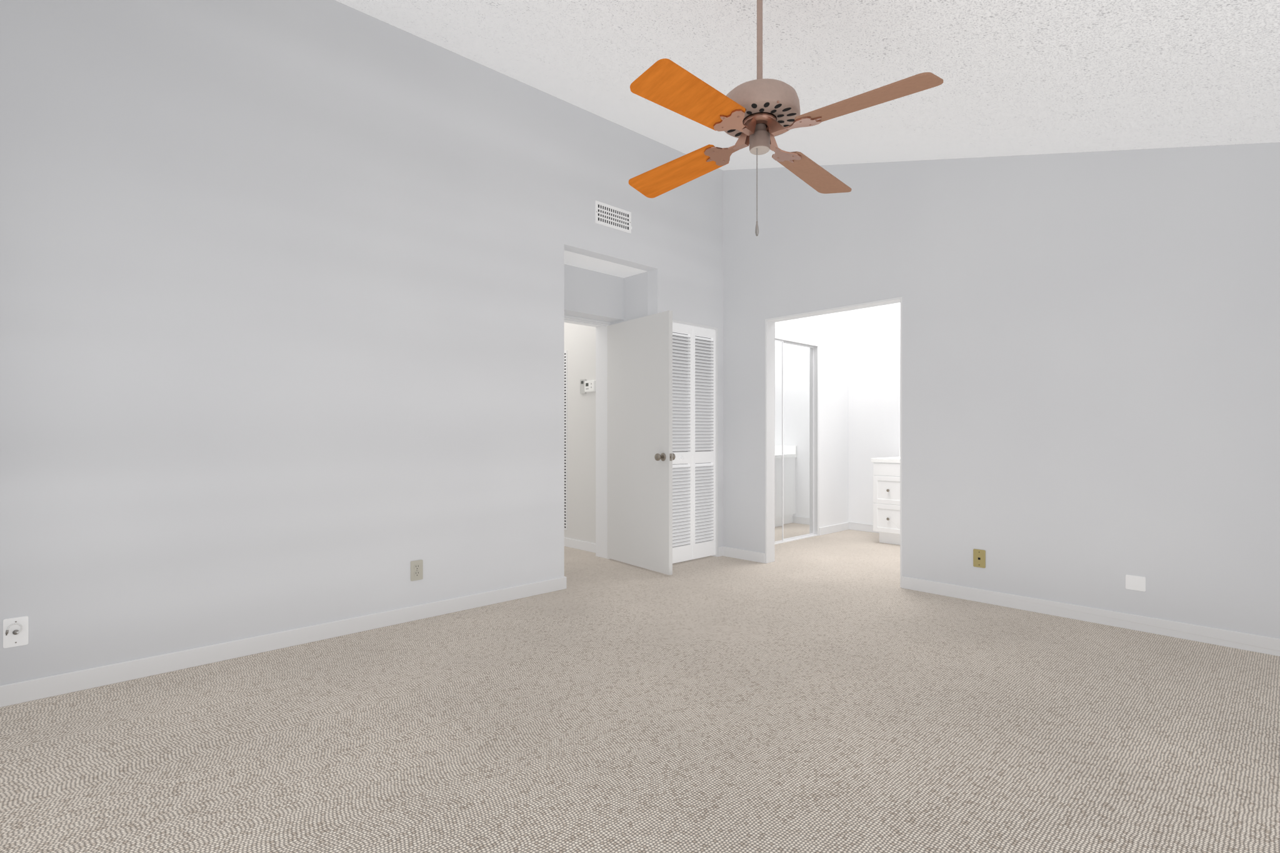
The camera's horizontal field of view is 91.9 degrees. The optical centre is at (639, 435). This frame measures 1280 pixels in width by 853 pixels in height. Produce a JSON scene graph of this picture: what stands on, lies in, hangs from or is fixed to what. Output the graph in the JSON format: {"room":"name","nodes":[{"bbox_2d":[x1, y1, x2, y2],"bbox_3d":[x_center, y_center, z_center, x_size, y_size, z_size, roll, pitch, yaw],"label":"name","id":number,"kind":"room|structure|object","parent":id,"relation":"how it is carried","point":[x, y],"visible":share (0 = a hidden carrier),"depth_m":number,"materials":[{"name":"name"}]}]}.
{"room":"empty bedroom","nodes":[
{"label":"empty bedroom","id":0,"kind":"room"},
{"bbox_2d":[0,0,849,685],"bbox_3d":[-0.249,-0.790,4.736,7.190,3.750,0.115,0,0,-43],"label":"wall","id":1,"kind":"structure","parent":0,"point":[281,315],"depth_m":3.18,"materials":[{"name":"paint"}]},
{"bbox_2d":[3,616,28,648],"bbox_3d":[-2.515,0.795,2.495,0.072,0.116,0.038,0,0,-43],"label":"outlet plate","id":2,"kind":"object","parent":1,"relation":"attached to","point":[15,631],"visible":1,"depth_m":2.50,"materials":[{"name":"white plastic"}]},
{"bbox_2d":[0,576,566,707],"bbox_3d":[-1.620,1.042,3.358,3.018,0.085,0.016,0,0,-43],"label":"baseboard","id":3,"kind":"structure","parent":1,"relation":"attached to","point":[41,687],"depth_m":3.05,"materials":[{"name":"white paint"}]},
{"bbox_2d":[410,560,423,581],"bbox_3d":[-1.314,0.794,3.647,0.072,0.116,0.009,0,0,-43],"label":"outlet","id":4,"kind":"object","parent":1,"relation":"attached to","point":[416,570],"visible":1,"depth_m":3.64,"materials":[{"name":"beige plastic"}]},
{"bbox_2d":[595,200,631,233],"bbox_3d":[-0.197,-1.655,4.698,0.359,0.165,0.012,0,0,-43],"label":"air vent","id":5,"kind":"object","parent":1,"relation":"in","point":[612,217],"visible":1,"depth_m":4.69,"materials":[{"name":"white metal"}]},
{"bbox_2d":[672,322,715,563],"bbox_3d":[0.453,0.061,5.337,0.609,2.012,0.062,0,0,-43],"label":"bifold door","id":6,"kind":"structure","parent":1,"relation":"in","point":[694,484],"depth_m":5.34,"materials":[{"name":"white paint"}]},
{"bbox_2d":[672,319,718,563],"bbox_3d":[0.422,0.060,5.370,0.652,2.050,0.113,0,0,-43],"label":"trim","id":7,"kind":"structure","parent":1,"relation":"attached to","point":[699,325],"depth_m":5.55,"materials":[{"name":"white paint"}]},
{"bbox_2d":[775,331,819,544],"bbox_3d":[1.434,0.026,6.292,1.327,2.122,0.083,0,0,-43],"label":"door frame","id":8,"kind":"structure","parent":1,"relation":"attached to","point":[797,340],"depth_m":6.71,"materials":[{"name":"white paint"}]},
{"bbox_2d":[775,339,813,543],"bbox_3d":[1.427,0.055,6.289,1.270,2.032,0.052,0,0,-43],"label":"mirror door","id":9,"kind":"structure","parent":8,"relation":"attached to","point":[794,440],"depth_m":6.47,"materials":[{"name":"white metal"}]},
{"bbox_2d":[564,322,595,543],"bbox_3d":[-1.151,-0.285,6.608,0.115,2.740,2.551,0,0,-43],"label":"wall","id":10,"kind":"structure","parent":0,"point":[580,344],"depth_m":5.87,"materials":[{"name":"paint"}]},
{"bbox_2d":[564,350,566,529],"bbox_3d":[-0.734,0.045,6.077,0.007,1.760,0.052,0,0,-43],"label":"trim","id":11,"kind":"structure","parent":10,"relation":"attached to","point":[565,440],"depth_m":6.06,"materials":[{"name":"white paint"}]},
{"bbox_2d":[564,537,595,553],"bbox_3d":[-1.159,1.042,6.523,0.013,0.085,2.435,0,0,-43],"label":"baseboard","id":12,"kind":"structure","parent":10,"relation":"attached to","point":[580,545],"depth_m":5.87,"materials":[{"name":"white paint"}]},
{"bbox_2d":[580,379,595,393],"bbox_3d":[-0.490,-0.464,5.798,0.034,0.135,0.232,0,0,-43],"label":"thermostat","id":13,"kind":"object","parent":10,"relation":"attached to","point":[586,386],"visible":1,"depth_m":5.78,"materials":[{"name":"white plastic"}]},
{"bbox_2d":[564,250,646,278],"bbox_3d":[0.653,-1.585,6.023,4.138,0.460,5.650,0,0,-43],"label":"ceiling","id":14,"kind":"structure","parent":0,"point":[589,263],"depth_m":4.95,"materials":[{"name":"paint"}]},
{"bbox_2d":[564,264,647,324],"bbox_3d":[-0.499,-0.285,5.025,1.113,2.740,0.649,0,0,-43],"label":"wall","id":15,"kind":"structure","parent":0,"point":[593,295],"depth_m":5.15,"materials":[{"name":"paint"}]},
{"bbox_2d":[564,315,610,559],"bbox_3d":[-0.641,0.045,5.216,0.881,2.080,0.185,0,0,-43],"label":"trim","id":16,"kind":"structure","parent":15,"relation":"attached to","point":[601,439],"depth_m":5.50,"materials":[{"name":"white paint"}]},
{"bbox_2d":[607,310,675,574],"bbox_3d":[-0.039,0.055,5.072,0.191,2.032,0.852,0,0,-43],"label":"door","id":17,"kind":"structure","parent":15,"relation":"in","point":[641,456],"depth_m":5.04,"materials":[{"name":"white paint"}]},
{"bbox_2d":[0,529,1279,852],"bbox_3d":[0.214,1.125,4.338,7.688,0.080,8.100,0,0,-43],"label":"floor","id":18,"kind":"structure","parent":0,"point":[838,692],"depth_m":2.25,"materials":[{"name":"beige carpet"}]},
{"bbox_2d":[819,521,879,535],"bbox_3d":[2.466,1.042,5.532,2.173,0.085,2.456,0,0,-43],"label":"baseboard","id":19,"kind":"structure","parent":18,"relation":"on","point":[836,528],"depth_m":6.99,"materials":[{"name":"white paint"}]},
{"bbox_2d":[871,446,899,544],"bbox_3d":[3.040,0.605,5.994,0.700,0.959,1.365,0,0,-43],"label":"bathroom vanity","id":20,"kind":"object","parent":18,"relation":"on","point":[886,498],"visible":0.25,"depth_m":6.16,"materials":[{"name":"white wood"}]},
{"bbox_2d":[335,0,1279,170],"bbox_3d":[0.479,-1.837,2.389,5.030,1.428,4.530,0,0,-43],"label":"ceiling","id":21,"kind":"structure","parent":0,"point":[1019,77],"depth_m":3.01,"materials":[{"name":"white paint"}]},
{"bbox_2d":[628,0,943,236],"bbox_3d":[0.469,-1.296,2.426,1.020,1.041,1.020,0,0,-1],"label":"ceiling fan","id":22,"kind":"object","parent":21,"relation":"hanging from","point":[759,114],"visible":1,"depth_m":2.30,"materials":[{"name":"brown wood"}]},
{"bbox_2d":[850,302,899,524],"bbox_3d":[3.298,-0.365,6.317,0.115,2.900,2.680,0,0,-43],"label":"wall","id":23,"kind":"structure","parent":0,"point":[859,389],"depth_m":6.97,"materials":[{"name":"paint"}]},
{"bbox_2d":[723,142,1279,638],"bbox_3d":[2.268,-0.790,4.074,0.115,3.750,4.530,0,0,-43],"label":"wall","id":24,"kind":"structure","parent":0,"point":[1090,379],"depth_m":3.71,"materials":[{"name":"paint"}]},
{"bbox_2d":[718,546,764,563],"bbox_3d":[0.896,1.042,5.423,0.032,0.085,0.461,0,0,-43],"label":"baseboard","id":25,"kind":"structure","parent":24,"relation":"attached to","point":[754,556],"depth_m":5.43,"materials":[{"name":"white paint"}]},
{"bbox_2d":[765,296,902,588],"bbox_3d":[1.509,0.047,4.879,0.123,2.076,1.172,0,0,-43],"label":"door frame","id":26,"kind":"structure","parent":24,"relation":"attached to","point":[769,440],"depth_m":5.26,"materials":[{"name":"white paint"}]},
{"bbox_2d":[973,548,985,568],"bbox_3d":[2.214,0.802,4.042,0.008,0.116,0.072,0,0,-43],"label":"phone jack","id":27,"kind":"object","parent":24,"relation":"attached to","point":[979,558],"visible":1,"depth_m":4.04,"materials":[{"name":"gold metal"}]},
{"bbox_2d":[901,576,1279,656],"bbox_3d":[2.770,1.042,3.446,0.016,0.085,2.643,0,0,-43],"label":"baseboard","id":28,"kind":"structure","parent":24,"relation":"attached to","point":[1266,645],"depth_m":3.54,"materials":[{"name":"white paint"}]},
{"bbox_2d":[1125,575,1145,591],"bbox_3d":[2.766,0.823,3.457,0.006,0.080,0.088,0,0,-43],"label":"blank wall plate","id":29,"kind":"object","parent":24,"relation":"attached to","point":[1135,582],"visible":1,"depth_m":3.45,"materials":[{"name":"white plastic"}]}
]}

